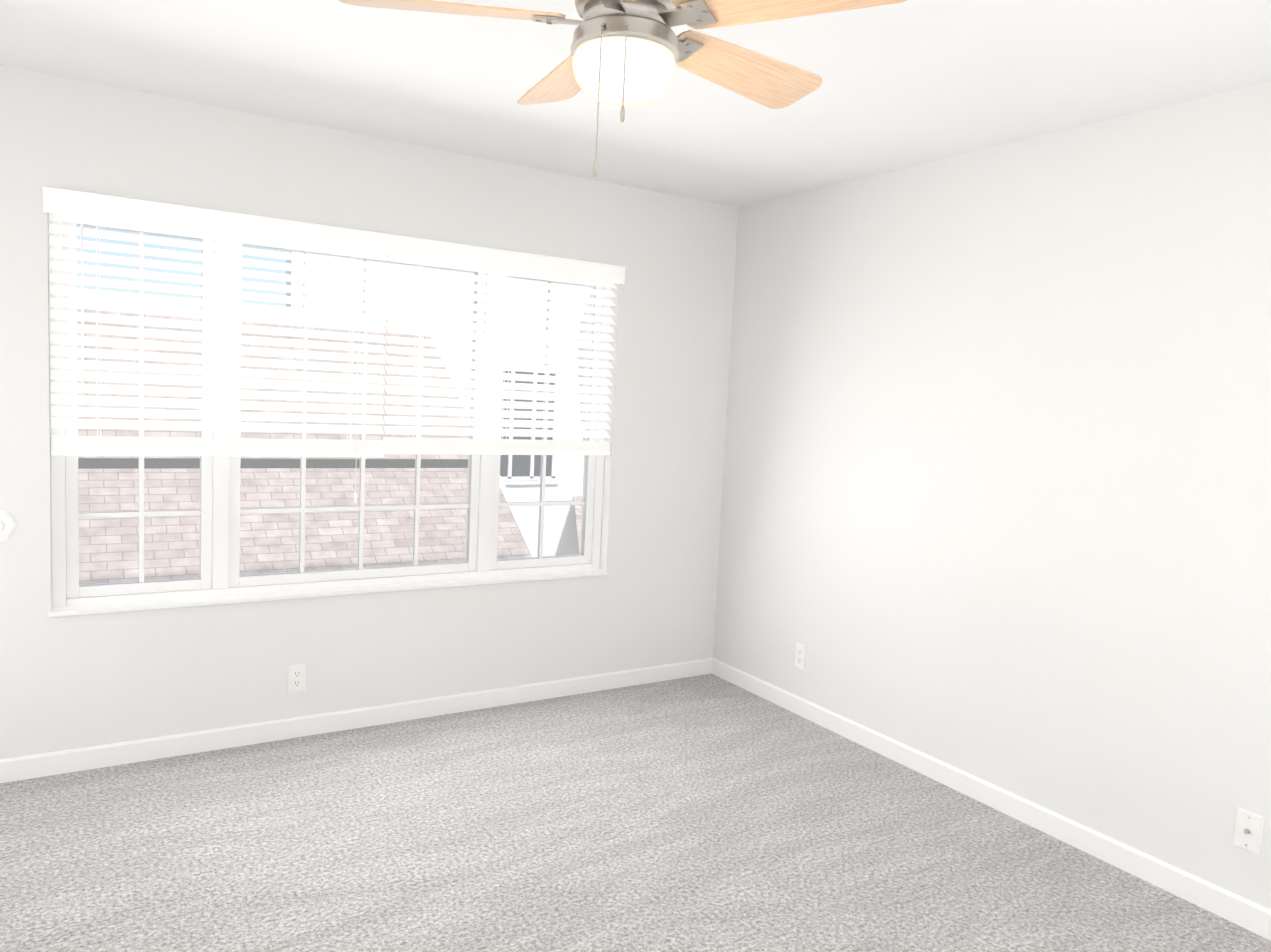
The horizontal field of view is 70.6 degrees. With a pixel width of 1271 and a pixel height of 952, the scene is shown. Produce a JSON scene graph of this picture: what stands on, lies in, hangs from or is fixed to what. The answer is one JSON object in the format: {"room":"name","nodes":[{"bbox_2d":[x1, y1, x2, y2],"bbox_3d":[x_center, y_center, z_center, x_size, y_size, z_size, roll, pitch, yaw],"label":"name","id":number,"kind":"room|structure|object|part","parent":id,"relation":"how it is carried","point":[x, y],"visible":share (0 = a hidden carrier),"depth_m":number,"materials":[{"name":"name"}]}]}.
{"room":"empty bedroom","nodes":[
{"label":"empty bedroom","id":0,"kind":"room"},
{"bbox_2d":[0,65,738,758],"bbox_3d":[-1.199,-0.154,3.744,4.146,2.440,0.150,0,6,-32],"label":"wall","id":1,"kind":"structure","parent":0,"point":[76,681],"depth_m":3.69,"materials":[{"name":"grey paint"}]},
{"bbox_2d":[0,509,16,541],"bbox_3d":[-2.184,0.171,3.064,0.120,0.112,0.016,0,6,-32],"label":"light switch","id":2,"kind":"object","parent":1,"relation":"attached to","point":[8,524],"visible":1,"depth_m":3.08,"materials":[{"name":"white plastic"}]},
{"bbox_2d":[288,663,305,692],"bbox_3d":[-1.379,0.824,3.655,0.070,0.115,0.008,0,6,-32],"label":"outlet","id":3,"kind":"object","parent":1,"relation":"attached to","point":[296,677],"visible":1,"depth_m":3.65,"materials":[{"name":"white plastic"}]},
{"bbox_2d":[47,569,609,616],"bbox_3d":[-1.121,0.480,3.811,2.303,0.018,0.079,0,6,-32],"label":"window sill","id":4,"kind":"structure","parent":1,"relation":"attached to","point":[158,604],"depth_m":3.65,"materials":[{"name":"white wood"}]},
{"bbox_2d":[48,213,611,607],"bbox_3d":[-1.125,-0.252,3.808,2.279,1.474,0.070,0,6,-32],"label":"window","id":5,"kind":"structure","parent":1,"relation":"in","point":[220,522],"depth_m":3.61,"materials":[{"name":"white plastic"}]},
{"bbox_2d":[49,213,387,456],"bbox_3d":[-1.543,-0.520,3.435,1.170,0.889,0.056,0,6,-32],"label":"window blind","id":6,"kind":"object","parent":5,"relation":"attached to","point":[97,445],"visible":0.81,"depth_m":3.39,"materials":[{"name":"white plastic"}]},
{"bbox_2d":[80,224,360,502],"bbox_3d":[-1.541,-0.381,3.417,0.968,0.997,0.012,0,6,-32],"label":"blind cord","id":7,"kind":"object","parent":6,"relation":"hanging from","point":[82,331],"visible":0.98,"depth_m":3.15,"materials":[{"name":"white plastic"}]},
{"bbox_3d":[-1.125,-0.252,3.808,2.189,1.384,0.046,0,6,-32],"label":"window sashes","id":8,"kind":"part","parent":5,"relation":"part of","materials":[{"name":"white plastic"}]},
{"bbox_2d":[383,255,616,454],"bbox_3d":[-0.578,-0.534,4.041,1.093,0.876,0.056,0,6,-32],"label":"window blind","id":9,"kind":"object","parent":5,"relation":"attached to","point":[416,445],"visible":0.85,"depth_m":4.01,"materials":[{"name":"white plastic"}]},
{"bbox_2d":[42,186,625,284],"bbox_3d":[-1.030,-0.944,3.649,2.309,0.084,0.028,0,6,-32],"label":"window valance","id":10,"kind":"object","parent":1,"relation":"attached to","point":[102,206],"visible":1,"depth_m":3.49,"materials":[{"name":"white wood"}]},
{"bbox_2d":[0,658,712,782],"bbox_3d":[-1.213,1.027,3.781,3.846,0.082,0.013,0,6,-32],"label":"baseboard","id":11,"kind":"structure","parent":1,"relation":"attached to","point":[65,761],"depth_m":3.71,"materials":[{"name":"white wood"}]},
{"bbox_2d":[0,674,1270,951],"bbox_3d":[-0.058,1.341,1.947,4.146,0.100,4.689,0,6,-32],"label":"floor","id":12,"kind":"structure","parent":0,"point":[708,812],"depth_m":2.87,"materials":[{"name":"carpet"}]},
{"bbox_2d":[0,0,1270,207],"bbox_3d":[0.065,-1.186,1.719,4.146,0.100,4.689,0,6,-32],"label":"ceiling","id":13,"kind":"structure","parent":0,"point":[910,84],"depth_m":2.77,"materials":[{"name":"white paint"}]},
{"bbox_2d":[338,0,906,176],"bbox_3d":[-0.013,-0.843,1.722,1.031,0.590,1.029,0,6,-32],"label":"ceiling fan","id":14,"kind":"object","parent":13,"relation":"hanging from","point":[630,53],"visible":1,"depth_m":1.65,"materials":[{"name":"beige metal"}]},
{"bbox_3d":[-0.022,-0.754,1.704,0.199,0.076,0.199,0,6,-32],"label":"lamp shade","id":15,"kind":"part","parent":14,"relation":"part of","materials":[{"name":"white glass"}]},
{"bbox_3d":[-0.012,-0.963,1.685,0.206,0.345,0.206,0,6,-32],"label":"motor","id":16,"kind":"part","parent":14,"relation":"part of","materials":[{"name":"silver metal"}]},
{"bbox_2d":[713,81,1270,909],"bbox_3d":[1.735,0.071,2.833,0.150,2.440,4.539,0,6,-32],"label":"wall","id":17,"kind":"structure","parent":0,"point":[995,507],"depth_m":3.19,"materials":[{"name":"grey paint"}]},
{"bbox_2d":[795,642,806,669],"bbox_3d":[0.775,0.848,4.222,0.008,0.115,0.070,0,6,-32],"label":"outlet","id":18,"kind":"object","parent":17,"relation":"attached to","point":[800,656],"visible":1,"depth_m":4.21,"materials":[{"name":"white plastic"}]},
{"bbox_2d":[711,658,1270,940],"bbox_3d":[1.572,1.238,2.953,0.013,0.082,4.376,0,6,-32],"label":"baseboard","id":19,"kind":"structure","parent":17,"relation":"attached to","point":[1249,915],"depth_m":3.19,"materials":[{"name":"white wood"}]},
{"bbox_2d":[1233,807,1263,855],"bbox_3d":[1.782,1.036,2.613,0.017,0.115,0.070,0,6,-32],"label":"outlet","id":20,"kind":"object","parent":17,"relation":"attached to","point":[1248,832],"visible":1,"depth_m":2.61,"materials":[{"name":"white plastic"}]},
{"label":"outside","id":21,"kind":"structure","parent":0,"visible":0},
{"bbox_2d":[77,309,530,583],"bbox_3d":[-6.676,-0.152,4.604,12.600,0.001,4.190,0,42,-32],"label":"shingles","id":22,"kind":"object","parent":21,"point":[259,492],"depth_m":6.70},
{"bbox_2d":[78,458,467,468],"bbox_3d":[-6.618,-0.068,4.513,12.600,0.070,0.070,0,6,-32],"label":"band","id":23,"kind":"object","parent":22,"relation":"attached to","point":[112,463],"depth_m":6.90,"materials":[{"name":"grey"}]},
{"bbox_2d":[431,337,536,556],"bbox_3d":[-1.324,-0.124,7.976,0.050,2.628,3.400,0,6,-32],"label":"board","id":24,"kind":"object","parent":22,"relation":"attached to","point":[522,530],"depth_m":7.46,"materials":[{"name":"white"}]},
{"bbox_2d":[286,251,591,555],"bbox_3d":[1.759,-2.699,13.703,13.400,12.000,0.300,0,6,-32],"label":"house","id":25,"kind":"structure","parent":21,"point":[553,513],"depth_m":11.86,"materials":[{"name":"white"}]},
{"bbox_2d":[500,371,554,476],"bbox_3d":[-1.488,-0.692,11.706,0.950,1.450,0.030,0,6,-32],"label":"glass pane","id":26,"kind":"object","parent":25,"relation":"attached to","point":[519,463],"depth_m":11.74,"materials":[{"name":"grey"}]},
{"bbox_2d":[501,371,559,484],"bbox_3d":[-1.477,-0.662,11.689,1.150,1.555,0.045,0,6,-32],"label":"grid","id":27,"kind":"object","parent":26,"relation":"attached to","point":[509,479],"depth_m":11.79,"materials":[{"name":"white vinyl"},{"name":"glass"}]},
{"bbox_2d":[574,496,581,552],"bbox_3d":[1.676,0.734,12.938,6.400,0.001,1.789,0,33,-32],"label":"shingles","id":28,"kind":"object","parent":25,"relation":"attached to","point":[578,513],"depth_m":11.82,"materials":[{"name":"white"}]},
{"bbox_2d":[577,295,590,439],"bbox_3d":[-0.435,1.041,7.845,0.320,5.400,0.312,0,6,-32],"label":"tree","id":29,"kind":"object","parent":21,"point":[582,331],"depth_m":7.57,"materials":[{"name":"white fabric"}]}
]}

